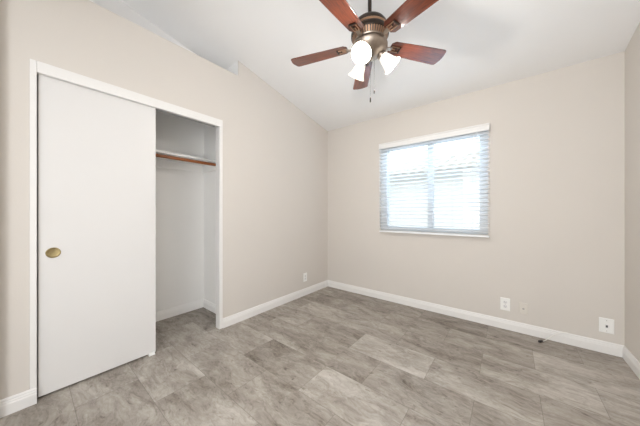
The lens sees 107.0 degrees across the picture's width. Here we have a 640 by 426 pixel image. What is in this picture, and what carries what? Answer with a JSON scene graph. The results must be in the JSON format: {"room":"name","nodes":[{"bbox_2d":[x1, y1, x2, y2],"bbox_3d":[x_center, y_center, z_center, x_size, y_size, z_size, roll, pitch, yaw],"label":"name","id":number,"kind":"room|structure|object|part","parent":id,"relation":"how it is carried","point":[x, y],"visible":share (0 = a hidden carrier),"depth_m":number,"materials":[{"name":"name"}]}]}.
{"room":"empty bedroom","nodes":[
{"label":"empty bedroom","id":0,"kind":"room"},
{"bbox_2d":[38,74,155,396],"bbox_3d":[-1.554,0.134,1.711,0.037,2.009,0.620,0,0,39],"label":"door","id":1,"kind":"structure","parent":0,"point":[97,150],"depth_m":1.65,"materials":[{"name":"white paint"}]},
{"bbox_3d":[-1.698,0.253,1.507,0.005,0.067,0.067,0,0,39],"label":"finger pull","id":2,"kind":"part","parent":1,"relation":"part of","materials":[{"name":"gold metal"}]},
{"bbox_2d":[0,0,327,399],"bbox_3d":[-0.897,-0.232,2.514,0.058,2.766,3.179,0,0,39],"label":"wall","id":3,"kind":"structure","parent":0,"point":[275,156],"depth_m":2.12,"materials":[{"name":"beige paint"}]},
{"bbox_2d":[0,387,36,417],"bbox_3d":[-1.759,1.104,1.382,0.014,0.095,0.135,0,0,39],"label":"baseboard","id":4,"kind":"structure","parent":3,"relation":"attached to","point":[12,404],"depth_m":1.38,"materials":[{"name":"white wood"}]},
{"bbox_2d":[29,59,36,388],"bbox_3d":[-1.755,0.113,1.447,0.070,2.076,0.028,0,0,39],"label":"trim","id":5,"kind":"structure","parent":3,"relation":"attached to","point":[32,63],"depth_m":1.42,"materials":[{"name":"white wood"}]},
{"bbox_2d":[37,61,222,126],"bbox_3d":[-1.354,-0.890,1.907,0.027,0.069,1.191,0,0,39],"label":"trim","id":6,"kind":"structure","parent":3,"relation":"attached to","point":[44,69],"depth_m":1.74,"materials":[{"name":"white wood"}]},
{"bbox_2d":[216,126,222,328],"bbox_3d":[-1.010,0.148,2.373,0.073,2.007,0.034,0,0,39],"label":"trim","id":7,"kind":"structure","parent":3,"relation":"attached to","point":[219,130],"depth_m":2.35,"materials":[{"name":"white wood"}]},
{"bbox_2d":[235,61,237,74],"bbox_3d":[-0.892,-1.534,2.530,0.046,0.161,0.002,0,0,39],"label":"trim","id":8,"kind":"structure","parent":3,"relation":"attached to","point":[236,63],"depth_m":2.53,"materials":[{"name":"white paint"}]},
{"bbox_2d":[223,280,327,327],"bbox_3d":[-0.423,1.104,3.047,0.014,0.095,1.753,0,0,39],"label":"baseboard","id":9,"kind":"structure","parent":3,"relation":"attached to","point":[235,318],"depth_m":2.82,"materials":[{"name":"white wood"}]},
{"bbox_2d":[303,273,306,281],"bbox_3d":[-0.207,0.902,3.321,0.009,0.118,0.074,0,0,39],"label":"wall outlet","id":10,"kind":"object","parent":3,"relation":"attached to","point":[304,274],"visible":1,"depth_m":3.31,"materials":[{"name":"white plastic"}]},
{"bbox_2d":[156,111,216,311],"bbox_3d":[-1.692,-0.121,2.137,0.712,2.545,1.697,0,0,39],"label":"wall","id":11,"kind":"structure","parent":0,"point":[185,200],"depth_m":2.73,"materials":[{"name":"white paint"}]},
{"bbox_2d":[37,74,37,393],"bbox_3d":[-1.595,0.134,1.728,0.032,2.009,0.606,0,0,39],"label":"door frame","id":12,"kind":"structure","parent":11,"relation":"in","point":[37,74],"depth_m":1.48,"materials":[{"name":"white paint"}]},
{"bbox_2d":[156,299,203,321],"bbox_3d":[-1.902,1.104,2.306,0.014,0.095,1.537,0,0,39],"label":"baseboard","id":13,"kind":"structure","parent":11,"relation":"attached to","point":[161,315],"depth_m":2.68,"materials":[{"name":"white paint"}]},
{"bbox_2d":[156,109,214,126],"bbox_3d":[-1.409,-0.881,1.932,0.080,0.016,1.151,0,0,39],"label":"trim","id":14,"kind":"structure","parent":11,"relation":"attached to","point":[156,109],"depth_m":2.16,"materials":[{"name":"white wood"}]},
{"bbox_2d":[156,159,215,172],"bbox_3d":[-1.756,-0.532,2.188,0.390,0.086,1.537,0,0,39],"label":"trim","id":15,"kind":"structure","parent":11,"relation":"attached to","point":[160,163],"depth_m":2.71,"materials":[{"name":"white paint"}]},
{"bbox_2d":[156,150,215,165],"bbox_3d":[-1.775,-0.586,2.204,0.337,0.020,1.535,0,0,39],"label":"closet shelf","id":16,"kind":"object","parent":15,"relation":"on","point":[157,151],"visible":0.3,"depth_m":2.50,"materials":[{"name":"white wood"}]},
{"bbox_2d":[156,153,215,166],"bbox_3d":[-1.639,-0.543,2.094,0.058,0.058,1.498,0,0,39],"label":"closet rod","id":17,"kind":"object","parent":11,"relation":"attached to","point":[157,155],"visible":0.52,"depth_m":2.41,"materials":[{"name":"brown wood"}]},
{"bbox_2d":[203,299,215,313],"bbox_3d":[-1.187,1.104,2.708,0.626,0.095,0.014,0,0,39],"label":"baseboard","id":18,"kind":"structure","parent":11,"relation":"attached to","point":[208,305],"depth_m":2.79,"materials":[{"name":"white paint"}]},
{"bbox_2d":[0,286,639,425],"bbox_3d":[-0.398,1.201,1.286,3.958,0.100,4.730,0,0,39],"label":"floor","id":19,"kind":"structure","parent":0,"point":[327,356],"depth_m":1.65,"materials":[{"name":"laminate"}]},
{"bbox_2d":[538,332,566,342],"bbox_3d":[2.058,1.100,2.109,0.237,0.102,0.052,0,0,5],"label":"loose cable","id":20,"kind":"object","parent":19,"relation":"on","point":[539,341],"visible":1,"depth_m":2.10,"materials":[{"name":"white plastic"}]},
{"bbox_2d":[120,0,639,130],"bbox_3d":[0.177,-1.667,1.723,3.608,0.810,3.329,0,0,39],"label":"ceiling","id":21,"kind":"structure","parent":0,"point":[486,43],"depth_m":2.07,"materials":[{"name":"white paint"}]},
{"bbox_2d":[291,0,445,101],"bbox_3d":[0.356,-1.181,1.546,1.108,0.882,1.064,0,0,-33],"label":"ceiling fan","id":22,"kind":"object","parent":21,"relation":"hanging from","point":[370,31],"visible":1,"depth_m":1.50,"materials":[{"name":"brown wood"}]},
{"bbox_3d":[-0.005,-1.131,1.713,0.425,0.006,0.134,0,10,21],"label":"blade","id":23,"kind":"part","parent":22,"relation":"part of","materials":[{"name":"brown wood"}]},
{"bbox_3d":[0.103,-1.131,1.301,0.134,0.006,0.425,13,8,39],"label":"blade","id":24,"kind":"part","parent":22,"relation":"part of","materials":[{"name":"brown wood"}]},
{"bbox_3d":[0.274,-1.002,1.704,0.128,0.130,0.120,0,0,39],"label":"lamp shade","id":25,"kind":"part","parent":22,"relation":"part of","materials":[{"name":"white glass"}]},
{"bbox_3d":[0.266,-1.002,1.470,0.124,0.130,0.129,0,0,39],"label":"lamp shade","id":26,"kind":"part","parent":22,"relation":"part of","materials":[{"name":"white glass"}]},
{"bbox_3d":[0.353,-1.131,1.944,0.134,0.006,0.425,-10,-1,3],"label":"blade","id":27,"kind":"part","parent":22,"relation":"part of","materials":[{"name":"brown wood"}]},
{"bbox_3d":[0.279,-1.028,1.494,0.044,0.061,0.057,0,0,39],"label":"bulb","id":28,"kind":"part","parent":22,"relation":"part of","materials":[{"name":"white glass"}]},
{"bbox_3d":[0.394,-1.122,1.484,0.033,0.016,0.092,12,-6,-32],"label":"blade arm","id":29,"kind":"part","parent":22,"relation":"part of","materials":[{"name":"brown metal"}]},
{"bbox_3d":[0.472,-1.002,1.582,0.126,0.130,0.120,0,0,39],"label":"lamp shade","id":30,"kind":"part","parent":22,"relation":"part of","materials":[{"name":"white glass"}]},
{"bbox_3d":[0.529,-1.131,1.277,0.134,0.006,0.425,12,-6,-32],"label":"blade","id":31,"kind":"part","parent":22,"relation":"part of","materials":[{"name":"brown wood"}]},
{"bbox_3d":[0.683,-1.131,1.675,0.425,0.006,0.134,0,-10,-15],"label":"blade","id":32,"kind":"part","parent":22,"relation":"part of","materials":[{"name":"brown wood"}]},
{"bbox_2d":[328,51,624,345],"bbox_3d":[1.318,-0.069,2.858,3.208,2.440,0.130,0,0,39],"label":"wall","id":33,"kind":"structure","parent":0,"point":[555,244],"depth_m":2.26,"materials":[{"name":"beige paint"}]},
{"bbox_2d":[381,130,487,234],"bbox_3d":[1.317,-0.329,2.878,1.192,1.110,0.070,0,0,39],"label":"window","id":34,"kind":"structure","parent":33,"relation":"in","point":[383,217],"depth_m":2.83,"materials":[{"name":"white plastic"}]},
{"bbox_2d":[379,123,489,237],"bbox_3d":[1.260,-0.330,2.778,1.192,1.158,0.066,0,0,39],"label":"window blind","id":35,"kind":"object","parent":34,"relation":"attached to","point":[482,127],"visible":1,"depth_m":2.72,"materials":[{"name":"white plastic"}]},
{"bbox_3d":[1.263,0.240,2.782,1.184,0.018,0.050,0,0,39],"label":"rail","id":36,"kind":"part","parent":35,"relation":"part of","materials":[{"name":"white plastic"}]},
{"bbox_2d":[328,280,623,357],"bbox_3d":[1.269,1.104,2.805,2.958,0.095,0.014,0,0,39],"label":"baseboard","id":37,"kind":"structure","parent":33,"relation":"attached to","point":[601,346],"depth_m":2.38,"materials":[{"name":"white wood"}]},
{"bbox_2d":[500,297,509,310],"bbox_3d":[1.840,0.906,2.351,0.078,0.124,0.009,0,0,39],"label":"wall outlet","id":38,"kind":"object","parent":33,"relation":"attached to","point":[504,302],"visible":1,"depth_m":2.35,"materials":[{"name":"white plastic"}]},
{"bbox_2d":[519,302,527,314],"bbox_3d":[1.944,0.916,2.262,0.064,0.108,0.017,0,0,39],"label":"cable plate","id":39,"kind":"object","parent":33,"relation":"attached to","point":[523,307],"visible":1,"depth_m":2.26,"materials":[{"name":"plastic"}]},
{"bbox_2d":[599,317,613,333],"bbox_3d":[2.350,0.925,1.940,0.082,0.120,0.011,0,0,39],"label":"plate","id":40,"kind":"object","parent":33,"relation":"attached to","point":[606,325],"visible":1,"depth_m":1.94,"materials":[{"name":"white plastic"}]},
{"bbox_2d":[625,22,639,362],"bbox_3d":[1.484,-0.398,0.605,0.130,3.099,3.179,0,0,39],"label":"wall","id":41,"kind":"structure","parent":0,"point":[632,52],"depth_m":1.75,"materials":[{"name":"beige paint"}]},
{"bbox_2d":[623,346,639,378],"bbox_3d":[1.459,1.104,0.689,0.014,0.095,3.079,0,0,39],"label":"baseboard","id":42,"kind":"structure","parent":41,"relation":"attached to","point":[633,363],"depth_m":1.75,"materials":[{"name":"white wood"}]},
{"label":"outside","id":43,"kind":"structure","parent":0,"visible":0},
{"bbox_3d":[9.077,1.401,13.306,30.000,0.200,25.860,0,0,39],"label":"ground","id":44,"kind":"structure","parent":43,"visible":0},
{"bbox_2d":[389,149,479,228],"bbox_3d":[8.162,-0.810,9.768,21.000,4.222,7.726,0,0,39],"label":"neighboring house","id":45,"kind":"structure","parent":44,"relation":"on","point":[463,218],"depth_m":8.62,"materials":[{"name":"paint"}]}
]}

